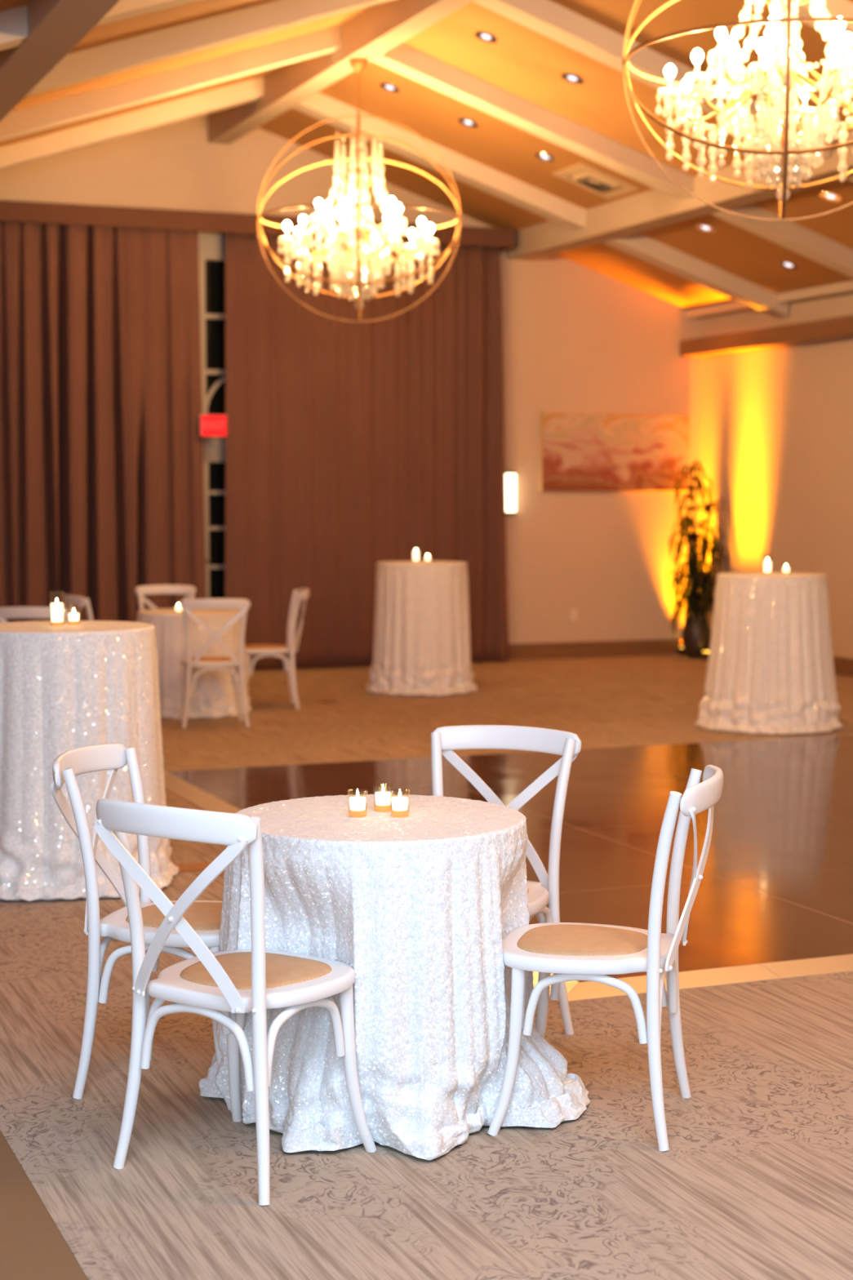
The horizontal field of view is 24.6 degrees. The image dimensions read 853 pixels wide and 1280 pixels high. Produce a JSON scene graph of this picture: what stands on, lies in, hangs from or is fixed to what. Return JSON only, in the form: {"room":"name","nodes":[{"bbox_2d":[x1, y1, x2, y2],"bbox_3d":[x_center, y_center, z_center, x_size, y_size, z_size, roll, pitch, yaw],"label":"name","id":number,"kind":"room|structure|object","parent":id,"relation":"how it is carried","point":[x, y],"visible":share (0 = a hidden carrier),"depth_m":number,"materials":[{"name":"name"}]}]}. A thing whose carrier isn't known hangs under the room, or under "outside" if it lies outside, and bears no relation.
{"room":"event hall","nodes":[
{"label":"event hall","id":0,"kind":"room"},
{"bbox_2d":[0,0,366,147],"bbox_3d":[-1.835,-2.750,7.116,8.090,2.774,20.900,-2,4,-22],"label":"ceiling","id":1,"kind":"structure","parent":0,"point":[106,33],"depth_m":13.59,"materials":[{"name":"beige paint"}]},
{"bbox_2d":[0,4,27,50],"bbox_3d":[-4.339,-2.253,9.124,4.930,1.810,0.210,-2,4,-22],"label":"trim","id":2,"kind":"structure","parent":1,"relation":"attached to","point":[13,21],"depth_m":9.87,"materials":[{"name":"beige wood"}]},
{"bbox_2d":[0,75,263,170],"bbox_3d":[-2.695,-4.124,15.923,2.800,1.100,0.210,-2,4,-22],"label":"trim","id":3,"kind":"structure","parent":1,"relation":"attached to","point":[51,144],"depth_m":15.94,"materials":[{"name":"beige wood"}]},
{"bbox_2d":[93,0,198,26],"bbox_3d":[-0.517,-3.736,10.573,2.800,1.100,0.210,-2,4,-22],"label":"trim","id":4,"kind":"structure","parent":1,"relation":"attached to","point":[123,9],"depth_m":10.13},
{"bbox_2d":[0,24,341,141],"bbox_3d":[-1.969,-3.994,14.140,2.800,1.100,0.210,-2,4,-22],"label":"trim","id":5,"kind":"structure","parent":1,"relation":"attached to","point":[41,117],"depth_m":14.09,"materials":[{"name":"beige wood"}]},
{"bbox_2d":[26,0,391,96],"bbox_3d":[-1.243,-3.865,12.356,2.800,1.100,0.210,-2,4,-22],"label":"trim","id":6,"kind":"structure","parent":1,"relation":"attached to","point":[124,55],"depth_m":12.18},
{"bbox_2d":[0,113,699,644],"bbox_3d":[-3.347,-2.248,17.628,13.150,5.135,0.200,-2,4,-22],"label":"wall","id":7,"kind":"structure","parent":0,"point":[577,338],"depth_m":19.39,"materials":[{"name":"paint"}]},
{"bbox_2d":[0,0,119,121],"bbox_3d":[-0.838,-2.993,7.341,0.260,0.270,20.600,-2,4,-22],"label":"trim","id":8,"kind":"structure","parent":7,"relation":"attached to","point":[55,27],"depth_m":9.97,"materials":[{"name":"brown wood"}]},
{"bbox_2d":[198,235,225,446],"bbox_3d":[-1.666,-2.764,18.210,1.070,1.920,0.120,-2,4,-22],"label":"window","id":9,"kind":"structure","parent":7,"relation":"in","point":[211,249],"depth_m":18.08,"materials":[{"name":"beige"}]},
{"bbox_2d":[199,414,226,436],"bbox_3d":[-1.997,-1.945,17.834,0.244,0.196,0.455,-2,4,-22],"label":"exit sign","id":10,"kind":"object","parent":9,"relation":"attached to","point":[211,425],"visible":1,"depth_m":17.62,"materials":[{"name":"red plastic"}]},
{"bbox_2d":[203,446,225,598],"bbox_3d":[-1.654,-0.765,18.326,1.070,2.075,0.164,-2,4,-22],"label":"window","id":11,"kind":"structure","parent":7,"relation":"in","point":[214,457],"depth_m":18.20,"materials":[{"name":"beige"}]},
{"bbox_2d":[0,200,515,251],"bbox_3d":[-2.238,-3.753,17.646,6.500,0.175,0.400,-2,4,-22],"label":"curtain valance","id":12,"kind":"object","parent":7,"relation":"attached to","point":[10,211],"visible":0.9,"depth_m":17.56,"materials":[{"name":"brown wood"}]},
{"bbox_2d":[0,221,206,622],"bbox_3d":[-3.587,-1.671,17.268,3.306,4.006,0.386,-2,4,-22],"label":"curtain","id":13,"kind":"object","parent":12,"relation":"hanging from","point":[102,481],"visible":0.85,"depth_m":17.41,"materials":[{"name":"brown fabric"}]},
{"bbox_2d":[224,232,509,669],"bbox_3d":[-0.527,-1.758,18.469,2.881,4.005,0.148,-2,4,-21],"label":"curtain","id":14,"kind":"object","parent":12,"relation":"hanging from","point":[351,447],"visible":0.84,"depth_m":18.39,"materials":[{"name":"brown fabric"}]},
{"bbox_2d":[207,0,473,144],"bbox_3d":[1.970,-4.014,8.410,0.200,0.320,20.600,-2,4,-22],"label":"ceiling beam","id":15,"kind":"structure","parent":7,"relation":"attached to","point":[376,29],"depth_m":14.81,"materials":[{"name":"beige wood"}]},
{"bbox_2d":[257,57,461,322],"bbox_3d":[-0.502,-3.335,14.563,1.518,1.924,1.500,0,4,-1],"label":"orb chandelier","id":16,"kind":"object","parent":15,"relation":"hanging from","point":[358,64],"visible":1,"depth_m":14.53,"materials":[{"name":"gold metal"}]},
{"bbox_2d":[505,471,516,513],"bbox_3d":[0.797,-1.443,19.208,0.180,0.406,0.106,-2,4,-22],"label":"wall sconce","id":17,"kind":"object","parent":7,"relation":"attached to","point":[510,477],"visible":0.64,"depth_m":19.17,"materials":[{"name":"white glass"}]},
{"bbox_2d":[570,608,577,620],"bbox_3d":[1.477,-0.257,19.622,0.076,0.120,0.012,-2,4,-22],"label":"wall outlet","id":18,"kind":"object","parent":7,"relation":"attached to","point":[573,611],"visible":1,"depth_m":19.62,"materials":[{"name":"beige plastic"}]},
{"bbox_2d":[508,638,683,660],"bbox_3d":[1.605,0.096,19.696,2.550,0.160,0.018,-2,4,-22],"label":"baseboard","id":19,"kind":"structure","parent":7,"relation":"attached to","point":[652,646],"depth_m":19.72,"materials":[{"name":"brown wood"}]},
{"bbox_2d":[539,412,689,491],"bbox_3d":[1.899,-1.881,19.652,1.660,0.780,0.051,-2,4,-22],"label":"abstract painting","id":20,"kind":"object","parent":7,"relation":"attached to","point":[580,451],"visible":1,"depth_m":19.61,"materials":[{"name":"paint"}]},
{"bbox_2d":[506,128,852,260],"bbox_3d":[4.786,-3.158,9.619,0.280,0.270,20.600,-2,4,-22],"label":"ceiling beam","id":21,"kind":"structure","parent":7,"relation":"attached to","point":[651,209],"depth_m":16.08,"materials":[{"name":"beige wood"}]},
{"bbox_2d":[0,654,852,1279],"bbox_3d":[0.602,1.017,8.381,13.350,0.080,20.900,-2,4,-22],"label":"floor","id":22,"kind":"structure","parent":0,"point":[754,1180],"depth_m":5.62,"materials":[{"name":"carpet"}]},
{"bbox_2d":[0,606,68,622],"bbox_3d":[-2.502,0.224,12.797,0.491,0.913,0.573,0,4,6],"label":"chair","id":23,"kind":"object","parent":22,"relation":"on","point":[39,612],"visible":0.11,"depth_m":12.50,"materials":[{"name":"white paint"}]},
{"bbox_2d":[62,594,93,620],"bbox_3d":[-2.348,0.118,14.247,0.573,0.913,0.491,-2,5,-28],"label":"chair","id":24,"kind":"object","parent":22,"relation":"on","point":[70,600],"visible":0.17,"depth_m":13.96,"materials":[{"name":"white paint"}]},
{"bbox_2d":[0,620,178,901],"bbox_3d":[-1.511,0.471,8.180,0.952,1.062,0.940,-2,4,-22],"label":"tablecloth","id":25,"kind":"object","parent":22,"relation":"on","point":[65,687],"visible":0.85,"depth_m":7.80,"materials":[{"name":"beige fabric"}]},
{"bbox_2d":[50,598,62,625],"bbox_3d":[-1.536,-0.132,8.141,0.060,0.142,0.060,-2,4,-22],"label":"pillar candle","id":26,"kind":"object","parent":25,"relation":"on","point":[56,609],"visible":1,"depth_m":8.12,"materials":[{"name":"white wax"}]},
{"bbox_2d":[68,608,79,624],"bbox_3d":[-1.476,-0.099,8.200,0.054,0.068,0.054,-2,4,-22],"label":"votive candle","id":27,"kind":"object","parent":25,"relation":"on","point":[73,617],"visible":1,"depth_m":8.18,"materials":[{"name":"white wax"}]},
{"bbox_2d":[50,743,229,1110],"bbox_3d":[-0.713,0.762,5.376,0.573,0.913,0.491,1,4,14],"label":"chair","id":28,"kind":"object","parent":22,"relation":"on","point":[204,917],"visible":0.47,"depth_m":5.24,"materials":[{"name":"white paint"}]},
{"bbox_2d":[134,584,195,610],"bbox_3d":[-2.027,0.034,15.412,0.491,0.913,0.573,-1,4,-14],"label":"chair","id":29,"kind":"object","parent":22,"relation":"on","point":[189,590],"visible":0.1,"depth_m":15.61,"materials":[{"name":"white paint"}]},
{"bbox_2d":[173,862,211,872],"bbox_3d":[-1.022,0.986,8.485,0.300,0.006,0.160,-2,4,-22],"label":"box","id":30,"kind":"object","parent":22,"relation":"on","point":[195,867],"visible":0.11,"depth_m":8.48,"materials":[{"name":"brown wood"}]},
{"bbox_2d":[136,608,252,719],"bbox_3d":[-1.773,0.160,14.603,0.929,0.754,0.939,-2,4,-22],"label":"tablecloth","id":31,"kind":"object","parent":22,"relation":"on","point":[214,695],"visible":0.52,"depth_m":14.23,"materials":[{"name":"beige fabric"}]},
{"bbox_2d":[175,604,182,613],"bbox_3d":[-1.813,-0.233,14.319,0.054,0.068,0.054,-2,4,-22],"label":"votive candle","id":32,"kind":"object","parent":31,"relation":"on","point":[178,609],"visible":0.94,"depth_m":14.30,"materials":[{"name":"white wax"}]},
{"bbox_2d":[180,598,250,728],"bbox_3d":[-1.497,0.150,13.813,0.491,0.913,0.573,-1,4,-10],"label":"chair","id":33,"kind":"object","parent":22,"relation":"on","point":[215,663],"visible":1,"depth_m":13.64,"materials":[{"name":"white paint"}]},
{"bbox_2d":[94,798,376,1205],"bbox_3d":[-0.454,0.812,4.680,0.491,0.913,0.573,3,5,34],"label":"chair","id":34,"kind":"object","parent":22,"relation":"on","point":[234,983],"visible":1,"depth_m":4.54,"materials":[{"name":"white paint"}]},
{"bbox_2d":[244,587,309,709],"bbox_3d":[-1.181,0.060,15.052,0.573,0.913,0.491,-1,4,-8],"label":"chair","id":35,"kind":"object","parent":22,"relation":"on","point":[303,593],"visible":0.8,"depth_m":14.88,"materials":[{"name":"white paint"}]},
{"bbox_2d":[198,794,590,1159],"bbox_3d":[-0.080,0.842,5.191,0.970,0.755,0.994,-2,4,-22],"label":"tablecloth","id":36,"kind":"object","parent":22,"relation":"on","point":[421,904],"visible":0.81,"depth_m":4.85,"materials":[{"name":"white fabric"}]},
{"bbox_2d":[349,791,366,816],"bbox_3d":[-0.182,0.429,5.168,0.054,0.068,0.054,-2,4,-22],"label":"votive candle","id":37,"kind":"object","parent":36,"relation":"on","point":[357,804],"visible":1,"depth_m":5.15,"materials":[{"name":"white wax"}]},
{"bbox_2d":[374,785,391,811],"bbox_3d":[-0.116,0.423,5.255,0.054,0.068,0.054,-2,4,-22],"label":"votive candle","id":38,"kind":"object","parent":36,"relation":"on","point":[383,799],"visible":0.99,"depth_m":5.24,"materials":[{"name":"white wax"}]},
{"bbox_2d":[391,790,408,816],"bbox_3d":[-0.070,0.429,5.167,0.054,0.068,0.054,-2,4,-22],"label":"votive candle","id":39,"kind":"object","parent":36,"relation":"on","point":[399,804],"visible":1,"depth_m":5.15,"materials":[{"name":"white wax"}]},
{"bbox_2d":[365,560,477,695],"bbox_3d":[-0.045,-0.111,16.205,0.922,1.062,0.902,-2,4,-22],"label":"tablecloth","id":40,"kind":"object","parent":22,"relation":"on","point":[421,642],"visible":0.99,"depth_m":15.87,"materials":[{"name":"beige fabric"}]},
{"bbox_2d":[413,548,418,562],"bbox_3d":[-0.087,-0.713,16.166,0.060,0.142,0.060,-2,4,-22],"label":"pillar candle","id":41,"kind":"object","parent":40,"relation":"on","point":[415,553],"visible":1,"depth_m":16.15,"materials":[{"name":"white wax"}]},
{"bbox_2d":[425,555,430,562],"bbox_3d":[0.010,-0.674,16.144,0.054,0.068,0.054,-2,4,-22],"label":"votive candle","id":42,"kind":"object","parent":40,"relation":"on","point":[427,558],"visible":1,"depth_m":16.13,"materials":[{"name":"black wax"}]},
{"bbox_2d":[431,724,581,1035],"bbox_3d":[0.154,0.734,5.756,0.491,0.913,0.573,2,4,22],"label":"chair","id":43,"kind":"object","parent":22,"relation":"on","point":[444,740],"visible":0.34,"depth_m":5.90,"materials":[{"name":"white paint"}]},
{"bbox_2d":[487,764,723,1151],"bbox_3d":[0.474,0.785,5.047,0.573,0.913,0.491,1,4,14],"label":"chair","id":44,"kind":"object","parent":22,"relation":"on","point":[570,951],"visible":0.95,"depth_m":4.92,"materials":[{"name":"white paint"}]},
{"bbox_2d":[678,647,686,655],"bbox_3d":[2.664,0.114,19.987,0.180,0.083,0.090,-2,4,-22],"label":"uplight","id":45,"kind":"object","parent":22,"relation":"on","point":[681,651],"visible":0.45,"depth_m":19.93,"materials":[{"name":"brown metal"}]},
{"bbox_2d":[666,460,728,658],"bbox_3d":[2.693,-0.798,19.525,0.595,1.969,0.600,-2,4,-22],"label":"potted plant","id":46,"kind":"object","parent":22,"relation":"on","point":[696,630],"visible":0.97,"depth_m":19.50,"materials":[{"name":"green plant"}]},
{"bbox_2d":[700,651,709,660],"bbox_3d":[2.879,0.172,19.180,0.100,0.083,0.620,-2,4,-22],"label":"uplight","id":47,"kind":"object","parent":22,"relation":"on","point":[704,655],"visible":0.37,"depth_m":19.37,"materials":[{"name":"brown metal"}]},
{"bbox_2d":[695,572,843,734],"bbox_3d":[2.402,0.070,13.709,1.031,1.062,1.027,-2,4,-22],"label":"tablecloth","id":48,"kind":"object","parent":22,"relation":"on","point":[771,668],"visible":0.99,"depth_m":13.34,"materials":[{"name":"beige fabric"}]},
{"bbox_2d":[764,557,771,573],"bbox_3d":[2.376,-0.530,13.644,0.060,0.142,0.060,-2,4,-22],"label":"pillar candle","id":49,"kind":"object","parent":48,"relation":"on","point":[767,564],"visible":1,"depth_m":13.63,"materials":[{"name":"white wax"}]},
{"bbox_2d":[782,564,789,573],"bbox_3d":[2.506,-0.493,13.645,0.054,0.068,0.054,-2,4,-22],"label":"votive candle","id":50,"kind":"object","parent":48,"relation":"on","point":[786,570],"visible":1,"depth_m":13.63,"materials":[{"name":"white wax"}]},
{"bbox_2d":[258,0,852,319],"bbox_3d":[4.350,-3.401,9.586,5.260,1.832,20.900,-2,4,-22],"label":"ceiling","id":51,"kind":"structure","parent":0,"point":[525,63],"depth_m":15.44,"materials":[{"name":"beige paint"}]},
{"bbox_2d":[379,82,399,92],"bbox_3d":[-0.295,-4.458,15.810,0.170,0.060,0.171,1,4,12],"label":"recessed light","id":52,"kind":"object","parent":51,"relation":"in","point":[385,86],"visible":1,"depth_m":15.80,"materials":[{"name":"white glass"}]},
{"bbox_2d":[292,92,585,230],"bbox_3d":[0.084,-4.205,17.049,2.800,1.100,0.210,-2,4,-22],"label":"ceiling beam","id":53,"kind":"structure","parent":51,"relation":"attached to","point":[322,107],"depth_m":17.02,"materials":[{"name":"beige wood"}]},
{"bbox_2d":[457,117,478,127],"bbox_3d":[0.344,-4.247,16.086,0.170,0.060,0.171,1,4,12],"label":"recessed light","id":54,"kind":"object","parent":51,"relation":"in","point":[466,122],"visible":1,"depth_m":16.08,"materials":[{"name":"white"}]},
{"bbox_2d":[474,31,497,42],"bbox_3d":[0.428,-4.327,14.058,0.170,0.060,0.171,1,4,12],"label":"recessed light","id":55,"kind":"object","parent":51,"relation":"in","point":[486,37],"visible":1,"depth_m":14.05,"materials":[{"name":"white glass"}]},
{"bbox_2d":[371,43,693,200],"bbox_3d":[0.810,-4.076,15.265,2.800,1.100,0.210,-2,4,-22],"label":"ceiling beam","id":56,"kind":"structure","parent":51,"relation":"attached to","point":[407,61],"depth_m":15.20,"materials":[{"name":"beige wood"}]},
{"bbox_2d":[535,152,555,161],"bbox_3d":[0.992,-4.034,16.365,0.170,0.060,0.171,1,4,12],"label":"recessed light","id":57,"kind":"object","parent":51,"relation":"in","point":[545,157],"visible":1,"depth_m":16.36,"materials":[{"name":"white"}]},
{"bbox_2d":[560,72,583,84],"bbox_3d":[1.070,-4.115,14.356,0.170,0.060,0.171,1,4,12],"label":"recessed light","id":58,"kind":"object","parent":51,"relation":"in","point":[568,77],"visible":1,"depth_m":14.35,"materials":[{"name":"white glass"}]},
{"bbox_2d":[552,162,639,199],"bbox_3d":[1.429,-3.885,16.586,0.535,0.188,0.560,-2,4,-22],"label":"ceiling vent","id":59,"kind":"object","parent":51,"relation":"in","point":[583,173],"visible":1,"depth_m":16.54,"materials":[{"name":"beige metal"}]},
{"bbox_2d":[472,0,830,163],"bbox_3d":[1.537,-3.947,13.482,2.800,1.100,0.210,-2,4,-22],"label":"ceiling beam","id":60,"kind":"structure","parent":51,"relation":"attached to","point":[548,18],"depth_m":13.36,"materials":[{"name":"beige wood"}]},
{"bbox_2d":[696,223,715,231],"bbox_3d":[2.417,-3.566,16.958,0.170,0.060,0.171,1,4,12],"label":"recessed light","id":61,"kind":"object","parent":51,"relation":"in","point":[706,228],"visible":1,"depth_m":16.95,"materials":[{"name":"white glass"}]},
{"bbox_2d":[622,0,852,221],"bbox_3d":[1.684,-2.941,9.194,1.518,1.924,1.500,1,4,9],"label":"orb chandelier","id":62,"kind":"object","parent":51,"relation":"hanging from","point":[786,48],"visible":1,"depth_m":9.20,"materials":[{"name":"gold metal"}]},
{"bbox_2d":[778,261,798,269],"bbox_3d":[3.196,-3.310,17.293,0.170,0.060,0.171,1,4,12],"label":"recessed light","id":63,"kind":"object","parent":51,"relation":"in","point":[785,264],"visible":1,"depth_m":17.29,"materials":[{"name":"white glass"}]},
{"bbox_2d":[759,0,852,48],"bbox_3d":[2.263,-3.817,11.698,2.800,1.100,0.210,-2,4,-22],"label":"ceiling beam","id":64,"kind":"structure","parent":51,"relation":"attached to","point":[812,8],"depth_m":11.68,"materials":[{"name":"beige wood"}]},
{"bbox_2d":[819,191,841,201],"bbox_3d":[3.136,-3.438,15.193,0.170,0.060,0.171,1,4,12],"label":"recessed light","id":65,"kind":"object","parent":51,"relation":"in","point":[827,195],"visible":1,"depth_m":15.19,"materials":[{"name":"white"}]},
{"bbox_2d":[681,617,711,658],"bbox_3d":[2.704,-0.019,19.625,0.296,0.400,0.296,-2,4,-22],"label":"pot","id":66,"kind":"object","parent":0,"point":[694,640],"depth_m":19.51,"materials":[{"name":"grey"}]},
{"bbox_2d":[697,293,852,658],"bbox_3d":[6.713,-0.883,10.677,0.200,3.417,20.800,-2,4,-22],"label":"wall","id":67,"kind":"structure","parent":0,"point":[775,424],"depth_m":18.54,"materials":[{"name":"paint"}]},
{"bbox_2d":[603,232,788,317],"bbox_3d":[2.498,-3.411,18.089,1.850,0.784,0.210,-2,4,-22],"label":"ceiling beam","id":68,"kind":"structure","parent":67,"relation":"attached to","point":[643,247],"depth_m":18.02,"materials":[{"name":"beige wood"}]},
{"bbox_2d":[680,315,852,357],"bbox_3d":[6.551,-2.268,10.402,0.230,0.160,20.600,-2,4,-22],"label":"trim","id":69,"kind":"structure","parent":67,"relation":"attached to","point":[840,327],"depth_m":18.35,"materials":[{"name":"brown wood"}]},
{"bbox_2d":[684,280,852,318],"bbox_3d":[6.579,-2.618,10.388,0.170,0.080,20.600,-2,4,-22],"label":"trim","id":70,"kind":"structure","parent":67,"relation":"attached to","point":[845,287],"depth_m":18.14,"materials":[{"name":"beige paint"}]},
{"bbox_2d":[708,646,852,676],"bbox_3d":[6.653,0.752,10.653,0.018,0.160,20.582,-2,4,-22],"label":"baseboard","id":71,"kind":"structure","parent":67,"relation":"attached to","point":[842,666],"depth_m":17.71,"materials":[{"name":"brown wood"}]},
{"bbox_2d":[711,203,852,278],"bbox_3d":[3.224,-3.282,16.306,1.850,0.784,0.210,-2,4,-22],"label":"ceiling beam","id":72,"kind":"structure","parent":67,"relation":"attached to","point":[792,236],"depth_m":16.15,"materials":[{"name":"beige wood"}]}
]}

